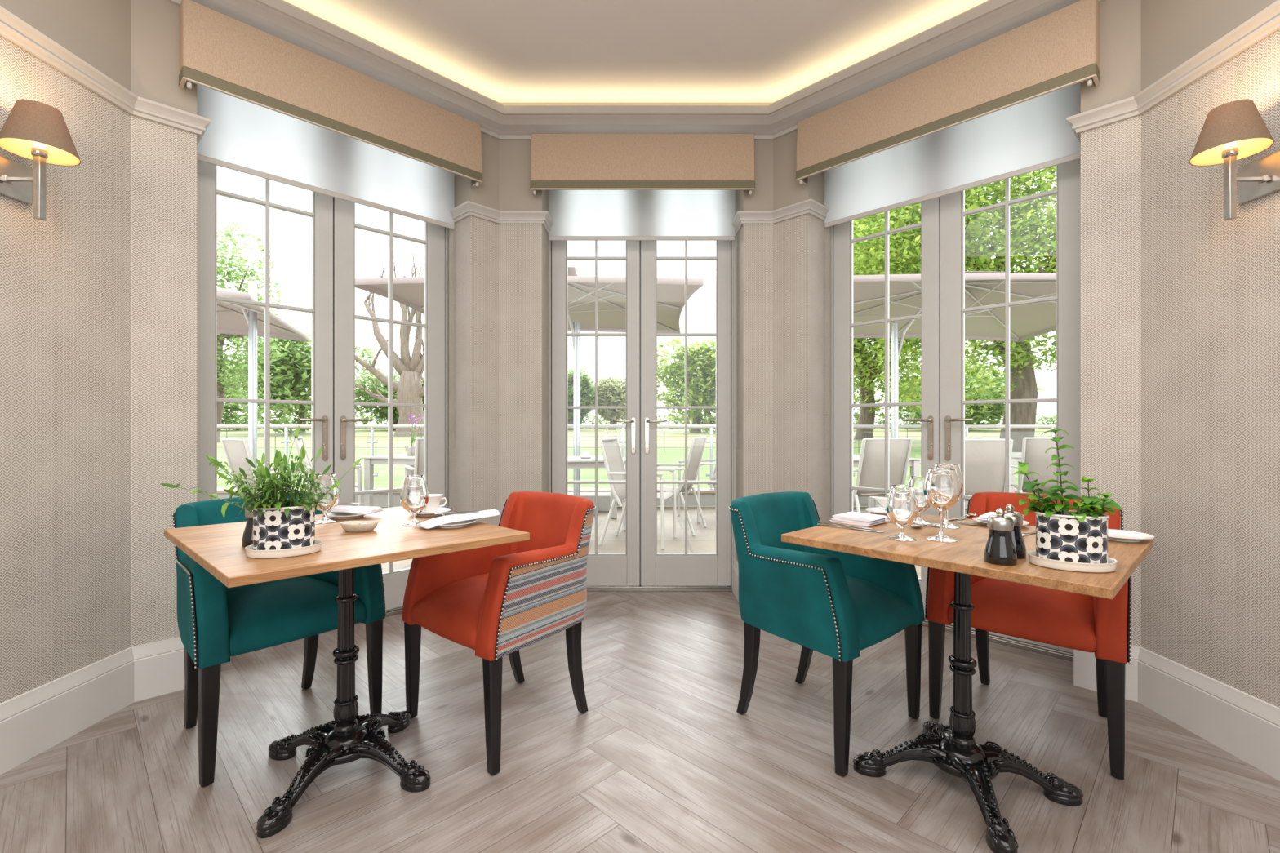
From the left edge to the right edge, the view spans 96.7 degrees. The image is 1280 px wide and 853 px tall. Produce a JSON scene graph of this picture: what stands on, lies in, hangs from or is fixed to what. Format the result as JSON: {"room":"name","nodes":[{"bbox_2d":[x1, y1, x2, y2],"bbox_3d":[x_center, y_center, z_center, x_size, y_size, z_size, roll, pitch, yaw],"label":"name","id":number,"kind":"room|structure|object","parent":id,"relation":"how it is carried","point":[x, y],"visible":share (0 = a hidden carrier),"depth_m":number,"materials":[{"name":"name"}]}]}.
{"room":"restaurant dining room","nodes":[
{"label":"restaurant dining room","id":0,"kind":"room"},
{"bbox_2d":[0,0,130,703],"bbox_3d":[-2.100,-0.450,-0.383,0.200,3.060,5.235,0,0,0],"label":"wall","id":1,"kind":"structure","parent":0,"point":[65,277],"depth_m":1.99,"materials":[{"name":"paint"}]},
{"bbox_2d":[0,98,80,220],"bbox_3d":[-1.889,-0.819,1.772,0.222,0.347,0.184,0,0,0],"label":"wall sconce","id":2,"kind":"object","parent":1,"relation":"attached to","point":[37,131],"visible":1,"depth_m":1.77,"materials":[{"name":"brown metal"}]},
{"bbox_2d":[0,636,184,775],"bbox_3d":[-1.942,0.973,-0.196,0.227,0.214,5.569,0,0,0],"label":"baseboard","id":3,"kind":"structure","parent":1,"relation":"attached to","point":[37,720],"depth_m":2.03,"materials":[{"name":"wood"}]},
{"bbox_2d":[0,5,211,145],"bbox_3d":[-1.926,-1.258,-0.187,0.260,0.067,5.586,0,0,0],"label":"trim","id":4,"kind":"structure","parent":1,"relation":"attached to","point":[12,28],"depth_m":2.05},
{"bbox_2d":[165,0,1106,140],"bbox_3d":[-0.016,-1.794,0.230,3.968,0.126,6.420,0,0,0],"label":"trim","id":5,"kind":"structure","parent":1,"relation":"attached to","point":[280,19],"depth_m":2.94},
{"bbox_2d":[130,0,499,647],"bbox_3d":[-1.534,-0.450,2.941,0.300,3.060,1.665,0,0,44],"label":"wall","id":6,"kind":"structure","parent":0,"point":[163,157],"depth_m":2.33,"materials":[{"name":"paint"}]},
{"bbox_2d":[196,160,448,624],"bbox_3d":[-1.645,-0.375,3.058,0.158,2.910,1.308,0,0,44],"label":"door","id":7,"kind":"structure","parent":6,"relation":"in","point":[333,225],"depth_m":3.04,"materials":[{"name":"beige paint"}]},
{"bbox_2d":[196,84,454,448],"bbox_3d":[-1.550,-0.829,2.981,0.046,1.924,1.242,0,0,44],"label":"roller blind","id":8,"kind":"object","parent":6,"relation":"attached to","point":[241,135],"visible":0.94,"depth_m":2.87,"materials":[{"name":"white fabric"}]},
{"bbox_2d":[178,0,482,186],"bbox_3d":[-1.398,-1.550,2.797,0.096,0.357,1.350,0,0,44],"label":"pelmet","id":9,"kind":"object","parent":6,"relation":"attached to","point":[220,52],"visible":1,"depth_m":2.64,"materials":[{"name":"fabric"}]},
{"bbox_2d":[449,200,553,236],"bbox_3d":[-0.831,-1.258,3.458,0.709,0.067,0.313,0,0,-21],"label":"trim","id":10,"kind":"structure","parent":6,"relation":"attached to","point":[468,208],"depth_m":3.40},
{"bbox_2d":[284,0,987,102],"bbox_3d":[0.000,-2.010,0.290,4.600,0.100,6.980,0,0,0],"label":"ceiling","id":11,"kind":"structure","parent":0,"point":[502,51],"depth_m":2.86,"materials":[{"name":"paint"}]},
{"bbox_2d":[499,102,773,561],"bbox_3d":[-0.022,-0.450,3.590,1.657,3.060,0.300,0,0,0],"label":"wall","id":12,"kind":"structure","parent":0,"point":[523,247],"depth_m":3.44,"materials":[{"name":"paint"}]},
{"bbox_2d":[548,190,736,591],"bbox_3d":[0.017,-0.375,3.751,1.257,2.910,0.158,0,0,0],"label":"door","id":13,"kind":"structure","parent":12,"relation":"in","point":[641,569],"depth_m":3.73,"materials":[{"name":"beige paint"}]},
{"bbox_2d":[530,133,755,195],"bbox_3d":[0.016,-1.550,3.392,1.324,0.357,0.096,0,0,0],"label":"pelmet","id":14,"kind":"object","parent":12,"relation":"attached to","point":[558,162],"visible":1,"depth_m":3.35,"materials":[{"name":"fabric"}]},
{"bbox_2d":[548,190,737,447],"bbox_3d":[0.019,-0.829,3.629,1.198,1.924,0.046,0,0,0],"label":"roller blind","id":15,"kind":"object","parent":12,"relation":"attached to","point":[575,215],"visible":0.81,"depth_m":3.61,"materials":[{"name":"white fabric"}]},
{"bbox_2d":[0,591,1279,852],"bbox_3d":[-0.020,1.080,0.343,4.080,0.001,6.785,0,0,0],"label":"floor","id":16,"kind":"structure","parent":0,"point":[662,758],"depth_m":1.80,"materials":[{"name":"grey wood"}]},
{"bbox_2d":[171,493,386,786],"bbox_3d":[-1.333,0.675,2.067,0.566,0.809,0.586,0,0,38],"label":"armchair","id":17,"kind":"object","parent":16,"relation":"on","point":[217,622],"visible":0.56,"depth_m":1.89,"materials":[{"name":"teal fabric"}]},
{"bbox_2d":[164,506,529,838],"bbox_3d":[-0.936,0.705,1.798,0.910,0.750,0.766,0,0,43],"label":"bistro table","id":18,"kind":"object","parent":16,"relation":"on","point":[218,548],"visible":1,"depth_m":1.70,"materials":[{"name":"brown wood"}]},
{"bbox_2d":[241,498,260,546],"bbox_3d":[-1.066,0.264,1.582,0.069,0.131,0.069,0,0,0],"label":"pepper mill","id":19,"kind":"object","parent":18,"relation":"on","point":[247,536],"visible":0.2,"depth_m":1.55,"materials":[{"name":"black paint"}]},
{"bbox_2d":[244,539,322,558],"bbox_3d":[-0.925,0.318,1.480,0.172,0.022,0.132,0,0,-22],"label":"tray","id":20,"kind":"object","parent":18,"relation":"on","point":[250,553],"visible":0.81,"depth_m":1.43,"materials":[{"name":"beige ceramic"}]},
{"bbox_2d":[160,425,361,550],"bbox_3d":[-0.968,0.161,1.480,0.341,0.328,0.275,0,0,9],"label":"potted herb","id":21,"kind":"object","parent":20,"relation":"on","point":[278,522],"visible":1,"depth_m":1.45,"materials":[{"name":"plant"}]},
{"bbox_2d":[253,503,315,550],"bbox_3d":[-0.925,0.265,1.480,0.139,0.121,0.110,0,0,0],"label":"pot","id":22,"kind":"object","parent":21,"relation":"on","point":[291,526],"depth_m":1.44,"materials":[{"name":"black ceramic"}]},
{"bbox_2d":[309,473,340,524],"bbox_3d":[-1.086,0.247,1.960,0.092,0.164,0.092,0,0,0],"label":"water glass","id":23,"kind":"object","parent":18,"relation":"on","point":[325,479],"visible":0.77,"depth_m":1.94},
{"bbox_2d":[326,511,364,519],"bbox_3d":[-1.057,0.322,2.066,0.156,0.016,0.156,0,0,0],"label":"plate","id":24,"kind":"object","parent":18,"relation":"on","point":[336,515],"visible":0.73,"depth_m":2.05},
{"bbox_2d":[330,505,382,515],"bbox_3d":[-1.046,0.303,2.082,0.187,0.022,0.096,0,0,13],"label":"napkin","id":25,"kind":"object","parent":24,"relation":"on","point":[365,510],"visible":0.96,"depth_m":2.06,"materials":[{"name":"white fabric"}]},
{"bbox_2d":[340,520,378,532],"bbox_3d":[-0.885,0.315,1.797,0.112,0.028,0.074,0,0,-8],"label":"bowl","id":26,"kind":"object","parent":18,"relation":"on","point":[371,525],"visible":0.98,"depth_m":1.77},
{"bbox_2d":[400,475,429,526],"bbox_3d":[-0.759,0.248,1.916,0.092,0.163,0.092,0,0,0],"label":"water glass","id":27,"kind":"object","parent":18,"relation":"on","point":[414,495],"visible":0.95,"depth_m":1.89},
{"bbox_2d":[408,507,451,516],"bbox_3d":[-0.786,0.322,2.129,0.152,0.016,0.152,0,0,0],"label":"saucer","id":28,"kind":"object","parent":18,"relation":"on","point":[422,513],"visible":0.48,"depth_m":2.10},
{"bbox_2d":[423,493,447,513],"bbox_3d":[-0.782,0.290,2.129,0.087,0.066,0.087,0,0,15],"label":"tea cup","id":29,"kind":"object","parent":28,"relation":"on","point":[433,506],"visible":0.75,"depth_m":2.11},
{"bbox_2d":[436,519,475,528],"bbox_3d":[-0.620,0.322,1.885,0.150,0.016,0.150,0,0,0],"label":"plate","id":30,"kind":"object","parent":18,"relation":"on","point":[462,523],"visible":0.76,"depth_m":1.86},
{"bbox_2d":[417,509,499,528],"bbox_3d":[-0.605,0.307,1.910,0.261,0.036,0.099,0,0,-39],"label":"napkin","id":31,"kind":"object","parent":30,"relation":"on","point":[433,522],"visible":1,"depth_m":1.88,"materials":[{"name":"white fabric"}]},
{"bbox_2d":[434,511,476,514],"bbox_3d":[-0.619,0.290,1.929,0.150,0.005,0.018,0,0,-28],"label":"table knife","id":32,"kind":"object","parent":31,"relation":"on","point":[455,511],"visible":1,"depth_m":1.91,"materials":[{"name":"silver metal"}]},
{"bbox_2d":[401,491,596,775],"bbox_3d":[-0.495,0.675,2.122,0.586,0.809,0.566,0,0,41],"label":"armchair","id":33,"kind":"object","parent":16,"relation":"on","point":[495,602],"visible":0.84,"depth_m":2.01,"materials":[{"name":"orange fabric"}]},
{"bbox_2d":[728,491,924,776],"bbox_3d":[0.664,0.675,2.116,0.586,0.809,0.566,0,0,-41],"label":"armchair","id":34,"kind":"object","parent":16,"relation":"on","point":[836,605],"visible":0.83,"depth_m":1.99,"materials":[{"name":"teal fabric"}]},
{"bbox_2d":[781,513,1153,852],"bbox_3d":[0.968,0.705,1.704,0.743,0.750,0.803,0,0,-42],"label":"bistro table","id":35,"kind":"object","parent":16,"relation":"on","point":[953,748],"visible":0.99,"depth_m":1.64,"materials":[{"name":"brown wood"}]},
{"bbox_2d":[817,521,875,529],"bbox_3d":[0.677,0.326,1.875,0.190,0.005,0.018,0,0,42],"label":"table knife","id":36,"kind":"object","parent":35,"relation":"on","point":[818,522],"visible":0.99,"depth_m":1.88,"materials":[{"name":"silver metal"}]},
{"bbox_2d":[817,523,884,532],"bbox_3d":[0.676,0.326,1.830,0.215,0.005,0.018,0,0,40],"label":"table knife","id":37,"kind":"object","parent":35,"relation":"on","point":[821,524],"visible":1,"depth_m":1.84,"materials":[{"name":"silver metal"}]},
{"bbox_2d":[829,511,888,526],"bbox_3d":[0.752,0.316,1.958,0.131,0.026,0.156,0,0,-43],"label":"napkin","id":38,"kind":"object","parent":35,"relation":"on","point":[863,519],"visible":1,"depth_m":1.92,"materials":[{"name":"white fabric"}]},
{"bbox_2d":[865,506,888,516],"bbox_3d":[0.929,0.322,2.129,0.160,0.016,0.160,0,0,0],"label":"plate","id":39,"kind":"object","parent":35,"relation":"on","point":[877,510],"visible":0.38,"depth_m":2.17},
{"bbox_2d":[869,496,888,508],"bbox_3d":[0.951,0.291,2.178,0.135,0.044,0.075,0,0,10],"label":"dish","id":40,"kind":"object","parent":39,"relation":"on","point":[882,501],"visible":0.34,"depth_m":2.17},
{"bbox_2d":[860,493,884,494],"bbox_3d":[0.979,0.268,2.269,0.190,0.006,0.018,-2,0,6],"label":"table knife","id":41,"kind":"object","parent":40,"relation":"on","point":[861,493],"visible":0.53,"depth_m":2.27,"materials":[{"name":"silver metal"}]},
{"bbox_2d":[886,484,919,541],"bbox_3d":[0.768,0.252,1.666,0.087,0.155,0.087,0,0,0],"label":"water glass","id":42,"kind":"object","parent":35,"relation":"on","point":[902,505],"visible":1,"depth_m":1.64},
{"bbox_2d":[906,475,931,524],"bbox_3d":[0.956,0.251,1.949,0.088,0.156,0.088,0,0,0],"label":"water glass","id":43,"kind":"object","parent":35,"relation":"on","point":[917,482],"visible":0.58,"depth_m":1.92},
{"bbox_2d":[910,523,937,528],"bbox_3d":[0.943,0.323,1.877,0.170,0.012,0.035,0,0,-35],"label":"spoon","id":44,"kind":"object","parent":35,"relation":"on","point":[915,526],"visible":0.93,"depth_m":1.86,"materials":[{"name":"silver metal"}]},
{"bbox_2d":[923,467,960,542],"bbox_3d":[0.879,0.227,1.658,0.097,0.206,0.097,0,0,0],"label":"wine glass","id":45,"kind":"object","parent":35,"relation":"on","point":[941,486],"visible":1,"depth_m":1.63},
{"bbox_2d":[932,463,963,528],"bbox_3d":[1.010,0.227,1.875,0.097,0.206,0.097,0,0,0],"label":"wine glass","id":46,"kind":"object","parent":35,"relation":"on","point":[946,524],"visible":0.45,"depth_m":1.85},
{"bbox_2d":[957,512,976,519],"bbox_3d":[1.156,0.323,2.039,0.170,0.012,0.035,0,0,-35],"label":"spoon","id":47,"kind":"object","parent":35,"relation":"on","point":[967,514],"visible":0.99,"depth_m":2.06,"materials":[{"name":"silver metal"}]},
{"bbox_2d":[954,520,986,525],"bbox_3d":[1.133,0.325,1.871,0.023,0.007,0.179,0,0,-38],"label":"fork","id":48,"kind":"object","parent":35,"relation":"on","point":[959,522],"visible":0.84,"depth_m":1.91,"materials":[{"name":"silver metal"}]},
{"bbox_2d":[983,508,1017,565],"bbox_3d":[0.874,0.264,1.380,0.069,0.131,0.069,0,0,0],"label":"pepper mill","id":49,"kind":"object","parent":35,"relation":"on","point":[999,549],"visible":1,"depth_m":1.36,"materials":[{"name":"black paint"}]},
{"bbox_2d":[972,516,1029,525],"bbox_3d":[1.200,0.322,1.895,0.160,0.016,0.160,0,0,0],"label":"plate","id":50,"kind":"object","parent":35,"relation":"on","point":[984,522],"visible":0.23,"depth_m":1.89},
{"bbox_2d":[976,511,1024,520],"bbox_3d":[1.215,0.305,1.916,0.154,0.015,0.106,0,0,-43],"label":"napkin","id":51,"kind":"object","parent":50,"relation":"on","point":[984,517],"visible":0.27,"depth_m":1.91,"materials":[{"name":"white fabric"}]},
{"bbox_2d":[1004,504,1026,559],"bbox_3d":[0.943,0.264,1.449,0.069,0.131,0.069,0,0,0],"label":"pepper mill","id":52,"kind":"object","parent":35,"relation":"on","point":[1018,540],"visible":0.54,"depth_m":1.42,"materials":[{"name":"black paint"}]},
{"bbox_2d":[1026,550,1117,573],"bbox_3d":[1.017,0.318,1.342,0.172,0.022,0.132,0,0,22],"label":"tray","id":53,"kind":"object","parent":35,"relation":"on","point":[1110,566],"visible":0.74,"depth_m":1.29,"materials":[{"name":"beige ceramic"}]},
{"bbox_2d":[1012,429,1121,563],"bbox_3d":[1.006,0.166,1.345,0.209,0.319,0.124,0,0,22],"label":"potted herb","id":54,"kind":"object","parent":53,"relation":"on","point":[1062,534],"visible":1,"depth_m":1.32,"materials":[{"name":"plant"}]},
{"bbox_2d":[1034,510,1109,563],"bbox_3d":[1.017,0.265,1.342,0.139,0.121,0.110,0,0,0],"label":"pot","id":55,"kind":"object","parent":54,"relation":"on","point":[1066,535],"depth_m":1.30,"materials":[{"name":"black ceramic"}]},
{"bbox_2d":[1107,528,1154,542],"bbox_3d":[1.405,0.322,1.668,0.154,0.016,0.154,0,0,0],"label":"plate","id":56,"kind":"object","parent":35,"relation":"on","point":[1122,535],"visible":0.76,"depth_m":1.67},
{"bbox_2d":[924,492,1132,779],"bbox_3d":[1.446,0.675,2.102,0.586,0.809,0.566,0,0,44],"label":"armchair","id":57,"kind":"object","parent":16,"relation":"on","point":[1101,626],"visible":0.41,"depth_m":1.92,"materials":[{"name":"orange fabric"}]},
{"bbox_2d":[381,506,967,578],"bbox_3d":[0.000,1.143,4.850,28.000,0.115,5.700,0,0,0],"label":"paving","id":58,"kind":"structure","parent":0,"point":[704,540],"depth_m":5.68,"materials":[{"name":"stone"}]},
{"bbox_2d":[217,280,310,468],"bbox_3d":[-5.350,-0.338,5.900,2.904,2.844,2.704,0,0,-20],"label":"parasol","id":59,"kind":"object","parent":58,"relation":"on","point":[233,318],"visible":0.11,"depth_m":6.44,"materials":[{"name":"beige fabric"}]},
{"bbox_2d":[220,438,311,497],"bbox_3d":[-3.527,0.597,5.411,0.580,0.977,0.628,0,0,35],"label":"armchair","id":60,"kind":"object","parent":58,"relation":"on","point":[236,451],"visible":0.2,"depth_m":5.17,"materials":[{"name":"white metal"}]},
{"bbox_2d":[293,436,362,506],"bbox_3d":[-3.343,0.597,6.130,0.628,0.977,0.580,0,0,-25],"label":"armchair","id":61,"kind":"object","parent":58,"relation":"on","point":[299,442],"visible":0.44,"depth_m":6.01,"materials":[{"name":"white metal"}]},
{"bbox_2d":[362,453,414,506],"bbox_3d":[-2.620,0.713,6.800,0.900,0.735,0.900,0,0,12],"label":"garden table","id":62,"kind":"object","parent":58,"relation":"on","point":[399,459],"visible":0.23,"depth_m":6.46,"materials":[{"name":"white metal"}]},
{"bbox_2d":[404,413,422,455],"bbox_3d":[-2.668,0.094,6.722,0.247,0.501,0.241,0,0,45],"label":"flower pot","id":63,"kind":"object","parent":62,"relation":"on","point":[410,450],"visible":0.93,"depth_m":6.67,"materials":[{"name":"ceramic"}]},
{"bbox_2d":[404,437,423,475],"bbox_3d":[-2.096,0.597,5.909,0.580,0.977,0.628,0,0,-30],"label":"armchair","id":64,"kind":"object","parent":58,"relation":"on","point":[418,468],"visible":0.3,"depth_m":5.58,"materials":[{"name":"white metal"}]},
{"bbox_2d":[355,266,703,515],"bbox_3d":[-1.080,-0.433,6.850,3.354,3.034,3.004,0,0,0],"label":"parasol","id":65,"kind":"object","parent":58,"relation":"on","point":[408,291],"visible":0.29,"depth_m":6.96,"materials":[{"name":"beige fabric"}]},
{"bbox_2d":[568,266,577,275],"bbox_3d":[-1.080,-1.876,6.850,0.671,0.086,0.601,0,0,0],"label":"vent","id":66,"kind":"object","parent":65,"relation":"attached to","point":[571,270],"depth_m":6.81,"materials":[{"name":"beige fabric"}]},
{"bbox_2d":[568,492,610,511],"bbox_3d":[-1.075,0.982,7.447,1.450,0.204,0.415,0,0,0],"label":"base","id":67,"kind":"structure","parent":58,"relation":"on","point":[603,498],"depth_m":7.24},
{"bbox_2d":[568,455,626,530],"bbox_3d":[-0.620,0.713,6.250,0.900,0.735,0.900,0,0,-12],"label":"garden table","id":68,"kind":"object","parent":58,"relation":"on","point":[574,462],"visible":0.16,"depth_m":5.88,"materials":[{"name":"white metal"}]},
{"bbox_2d":[579,451,591,458],"bbox_3d":[-0.590,0.309,6.200,0.150,0.070,0.150,0,0,0],"label":"cup","id":69,"kind":"object","parent":68,"relation":"on","point":[585,454],"visible":1,"depth_m":6.17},
{"bbox_2d":[217,488,1046,506],"bbox_3d":[0.000,0.974,7.840,28.000,0.212,0.340,0,0,0],"label":"kerb","id":70,"kind":"object","parent":58,"relation":"on","point":[708,497],"depth_m":7.70,"materials":[{"name":"concrete"}]},
{"bbox_2d":[217,424,1056,489],"bbox_3d":[-3.579,0.422,7.860,33.235,0.892,0.090,0,0,0],"label":"railing","id":71,"kind":"object","parent":70,"relation":"on","point":[286,427],"visible":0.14,"depth_m":7.84,"materials":[{"name":"white metal"}]},
{"bbox_2d":[598,437,676,549],"bbox_3d":[-0.016,0.597,5.362,0.628,0.977,0.580,0,0,15],"label":"armchair","id":72,"kind":"object","parent":58,"relation":"on","point":[611,449],"visible":0.76,"depth_m":5.36,"materials":[{"name":"white metal"}]},
{"bbox_2d":[657,436,706,535],"bbox_3d":[0.345,0.597,5.984,0.628,0.977,0.580,0,0,20],"label":"armchair","id":73,"kind":"object","parent":58,"relation":"on","point":[697,445],"visible":0.62,"depth_m":5.87,"materials":[{"name":"white metal"}]},
{"bbox_2d":[677,459,715,522],"bbox_3d":[0.845,0.597,6.766,0.628,0.977,0.580,0,0,-20],"label":"armchair","id":74,"kind":"object","parent":58,"relation":"on","point":[713,477],"visible":0.26,"depth_m":6.90,"materials":[{"name":"white metal"}]},
{"bbox_2d":[853,437,912,512],"bbox_3d":[2.300,0.597,5.703,0.580,0.977,0.628,0,0,-12],"label":"armchair","id":75,"kind":"object","parent":58,"relation":"on","point":[870,471],"visible":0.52,"depth_m":5.46,"materials":[{"name":"white metal"}]},
{"bbox_2d":[853,454,920,513],"bbox_3d":[2.520,0.713,6.500,0.900,0.735,0.900,0,0,-10],"label":"garden table","id":76,"kind":"object","parent":58,"relation":"on","point":[914,463],"visible":0.09,"depth_m":6.15,"materials":[{"name":"white metal"}]},
{"bbox_2d":[853,271,1056,506],"bbox_3d":[4.050,-0.448,7.250,4.104,3.064,3.804,0,0,0],"label":"parasol","id":77,"kind":"object","parent":58,"relation":"on","point":[982,288],"visible":0.3,"depth_m":7.54,"materials":[{"name":"beige fabric"}]},
{"bbox_2d":[964,271,1004,273],"bbox_3d":[4.050,-1.906,7.250,0.821,0.086,0.761,0,0,0],"label":"vent","id":78,"kind":"object","parent":77,"relation":"attached to","point":[966,272],"depth_m":6.95,"materials":[{"name":"beige fabric"}]},
{"bbox_2d":[964,438,1013,501],"bbox_3d":[3.090,0.597,5.353,0.580,0.977,0.628,0,0,12],"label":"armchair","id":79,"kind":"object","parent":58,"relation":"on","point":[984,458],"visible":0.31,"depth_m":5.10,"materials":[{"name":"white metal"}]},
{"bbox_2d":[964,452,1026,509],"bbox_3d":[4.700,0.713,7.100,0.900,0.735,0.900,0,0,-5],"label":"garden table","id":80,"kind":"object","parent":58,"relation":"on","point":[1015,456],"visible":0.09,"depth_m":6.63,"materials":[{"name":"white metal"}]},
{"bbox_2d":[1009,437,1056,493],"bbox_3d":[4.234,0.597,5.955,0.580,0.977,0.628,0,0,20],"label":"armchair","id":81,"kind":"object","parent":58,"relation":"on","point":[1033,449],"visible":0.25,"depth_m":5.77,"materials":[{"name":"white metal"}]},
{"bbox_2d":[773,0,1141,646],"bbox_3d":[1.495,-0.450,2.942,0.300,3.060,1.674,0,0,-44],"label":"wall","id":82,"kind":"structure","parent":0,"point":[1111,153],"depth_m":2.33,"materials":[{"name":"paint"}]},
{"bbox_2d":[732,560,738,602],"bbox_3d":[0.836,0.973,3.461,0.633,0.214,0.282,0,0,25],"label":"baseboard","id":83,"kind":"structure","parent":82,"relation":"attached to","point":[735,569],"depth_m":3.62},
{"bbox_2d":[732,198,829,237],"bbox_3d":[0.830,-1.258,3.447,0.675,0.067,0.312,0,0,25],"label":"trim","id":84,"kind":"structure","parent":82,"relation":"attached to","point":[811,206],"depth_m":3.38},
{"bbox_2d":[795,0,1100,185],"bbox_3d":[1.381,-1.550,2.775,0.096,0.357,1.342,0,0,-44],"label":"pelmet","id":85,"kind":"object","parent":82,"relation":"attached to","point":[1060,49],"visible":1,"depth_m":2.61,"materials":[{"name":"fabric"}]},
{"bbox_2d":[823,82,1080,448],"bbox_3d":[1.532,-0.829,2.960,0.046,1.924,1.227,0,0,-44],"label":"roller blind","id":86,"kind":"object","parent":82,"relation":"attached to","point":[1035,134],"visible":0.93,"depth_m":2.85,"materials":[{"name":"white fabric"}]},
{"bbox_2d":[830,158,1080,662],"bbox_3d":[1.626,-0.375,3.038,0.158,2.910,1.292,0,0,-44],"label":"door","id":87,"kind":"structure","parent":82,"relation":"in","point":[942,224],"depth_m":3.00,"materials":[{"name":"beige paint"}]},
{"bbox_2d":[1141,0,1279,707],"bbox_3d":[2.068,-0.450,-0.383,0.200,3.060,5.235,0,0,0],"label":"wall","id":88,"kind":"structure","parent":0,"point":[1211,284],"depth_m":1.96,"materials":[{"name":"paint"}]},
{"bbox_2d":[1066,0,1279,143],"bbox_3d":[1.905,-1.258,-0.193,0.259,0.067,5.573,0,0,0],"label":"trim","id":89,"kind":"structure","parent":88,"relation":"attached to","point":[1267,21],"depth_m":2.02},
{"bbox_2d":[1073,644,1279,781],"bbox_3d":[1.921,0.973,-0.202,0.226,0.214,5.557,0,0,0],"label":"baseboard","id":90,"kind":"structure","parent":88,"relation":"attached to","point":[1242,725],"depth_m":1.98,"materials":[{"name":"wood"}]},
{"bbox_2d":[1189,98,1279,220],"bbox_3d":[1.857,-0.819,1.772,0.222,0.347,0.184,0,0,0],"label":"wall sconce","id":91,"kind":"object","parent":88,"relation":"attached to","point":[1232,131],"visible":1,"depth_m":1.76,"materials":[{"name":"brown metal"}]},
{"label":"outside","id":92,"kind":"structure","parent":0,"visible":0},
{"bbox_2d":[217,428,1056,447],"bbox_3d":[0.000,0.750,87.000,320.000,0.940,106.000,0,0,0],"label":"field","id":93,"kind":"structure","parent":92,"point":[359,436],"depth_m":55.60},
{"bbox_2d":[221,358,271,430],"bbox_3d":[-57.302,-5.125,73.464,15.621,12.372,15.533,0,0,0],"label":"tree","id":94,"kind":"object","parent":93,"relation":"on","point":[232,408],"visible":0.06,"depth_m":75.13,"materials":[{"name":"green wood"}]},
{"bbox_2d":[217,222,282,441],"bbox_3d":[-31.649,-6.814,42.787,9.187,16.588,8.137,0,0,-19],"label":"oak tree","id":95,"kind":"object","parent":93,"relation":"on","point":[222,382],"visible":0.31,"depth_m":42.06,"materials":[{"name":"green plant"}]},
{"bbox_2d":[225,323,382,434],"bbox_3d":[-37.862,-5.008,61.556,15.326,12.175,14.672,0,0,18],"label":"tree","id":96,"kind":"object","parent":93,"relation":"on","point":[294,374],"visible":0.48,"depth_m":57.93,"materials":[{"name":"plant"}]},
{"bbox_2d":[303,226,423,436],"bbox_3d":[-25.321,-9.110,55.816,12.942,21.081,5.579,0,0,0],"label":"bare tree","id":97,"kind":"object","parent":93,"relation":"on","point":[409,389],"visible":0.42,"depth_m":54.70,"materials":[{"name":"plant"}]},
{"bbox_2d":[355,370,423,430],"bbox_3d":[-33.048,-3.594,78.575,15.521,8.848,13.769,0,0,0],"label":"tree","id":98,"kind":"object","parent":93,"relation":"on","point":[383,411],"visible":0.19,"depth_m":74.79,"materials":[{"name":"plant"}]},
{"bbox_2d":[568,364,599,430],"bbox_3d":[-10.406,-3.803,77.753,9.721,9.266,7.933,0,0,0],"label":"tree","id":99,"kind":"object","parent":93,"relation":"on","point":[587,393],"visible":0.36,"depth_m":76.60,"materials":[{"name":"plant"}]},
{"bbox_2d":[590,373,626,429],"bbox_3d":[-3.497,-3.499,81.736,8.262,8.558,6.483,0,0,0],"label":"tree","id":100,"kind":"object","parent":93,"relation":"on","point":[611,393],"visible":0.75,"depth_m":80.00,"materials":[{"name":"green plant"}]},
{"bbox_2d":[221,412,1056,424],"bbox_3d":[-0.028,-0.624,87.980,134.682,3.522,6.183,0,0,0],"label":"hedge","id":101,"kind":"object","parent":93,"relation":"on","point":[1051,420],"visible":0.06,"depth_m":87.17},
{"bbox_2d":[657,337,715,433],"bbox_3d":[6.669,-4.495,63.894,11.287,11.394,8.568,0,0,-14],"label":"tree","id":102,"kind":"object","parent":93,"relation":"on","point":[705,380],"visible":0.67,"depth_m":62.96,"materials":[{"name":"plant"}]},
{"bbox_2d":[853,363,860,420],"bbox_3d":[23.188,-4.915,79.966,17.890,11.391,18.767,0,0,0],"label":"tree","id":103,"kind":"object","parent":93,"relation":"on","point":[855,415],"visible":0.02,"depth_m":76.95,"materials":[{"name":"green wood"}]},
{"bbox_2d":[853,206,1003,439],"bbox_3d":[19.035,-10.352,45.574,17.471,23.664,17.494,0,0,33],"label":"oak tree","id":104,"kind":"object","parent":93,"relation":"on","point":[866,371],"visible":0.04,"depth_m":44.00,"materials":[{"name":"green plant"}]},
{"bbox_2d":[882,361,1043,429],"bbox_3d":[42.627,-4.182,75.418,20.040,10.024,20.322,0,0,0],"label":"tree","id":105,"kind":"object","parent":93,"relation":"on","point":[997,411],"visible":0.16,"depth_m":71.38,"materials":[{"name":"plant"}]},
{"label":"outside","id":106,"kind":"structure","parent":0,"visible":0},
{"bbox_2d":[217,447,1017,506],"bbox_3d":[0.000,1.175,20.850,320.000,0.090,26.300,0,0,0],"label":"lawn","id":107,"kind":"structure","parent":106,"point":[671,455],"depth_m":16.48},
{"bbox_2d":[217,428,1046,453],"bbox_3d":[0.000,0.660,26.002,60.034,1.100,0.033,0,0,0],"label":"fence","id":108,"kind":"object","parent":107,"relation":"on","point":[226,431],"visible":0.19,"depth_m":26.00,"materials":[{"name":"metal"}]},
{"bbox_2d":[853,165,1056,452],"bbox_3d":[18.051,-7.765,27.278,19.037,18.491,13.830,0,0,35],"label":"oak tree","id":109,"kind":"object","parent":107,"relation":"on","point":[1023,384],"visible":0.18,"depth_m":26.53,"materials":[{"name":"green plant"}]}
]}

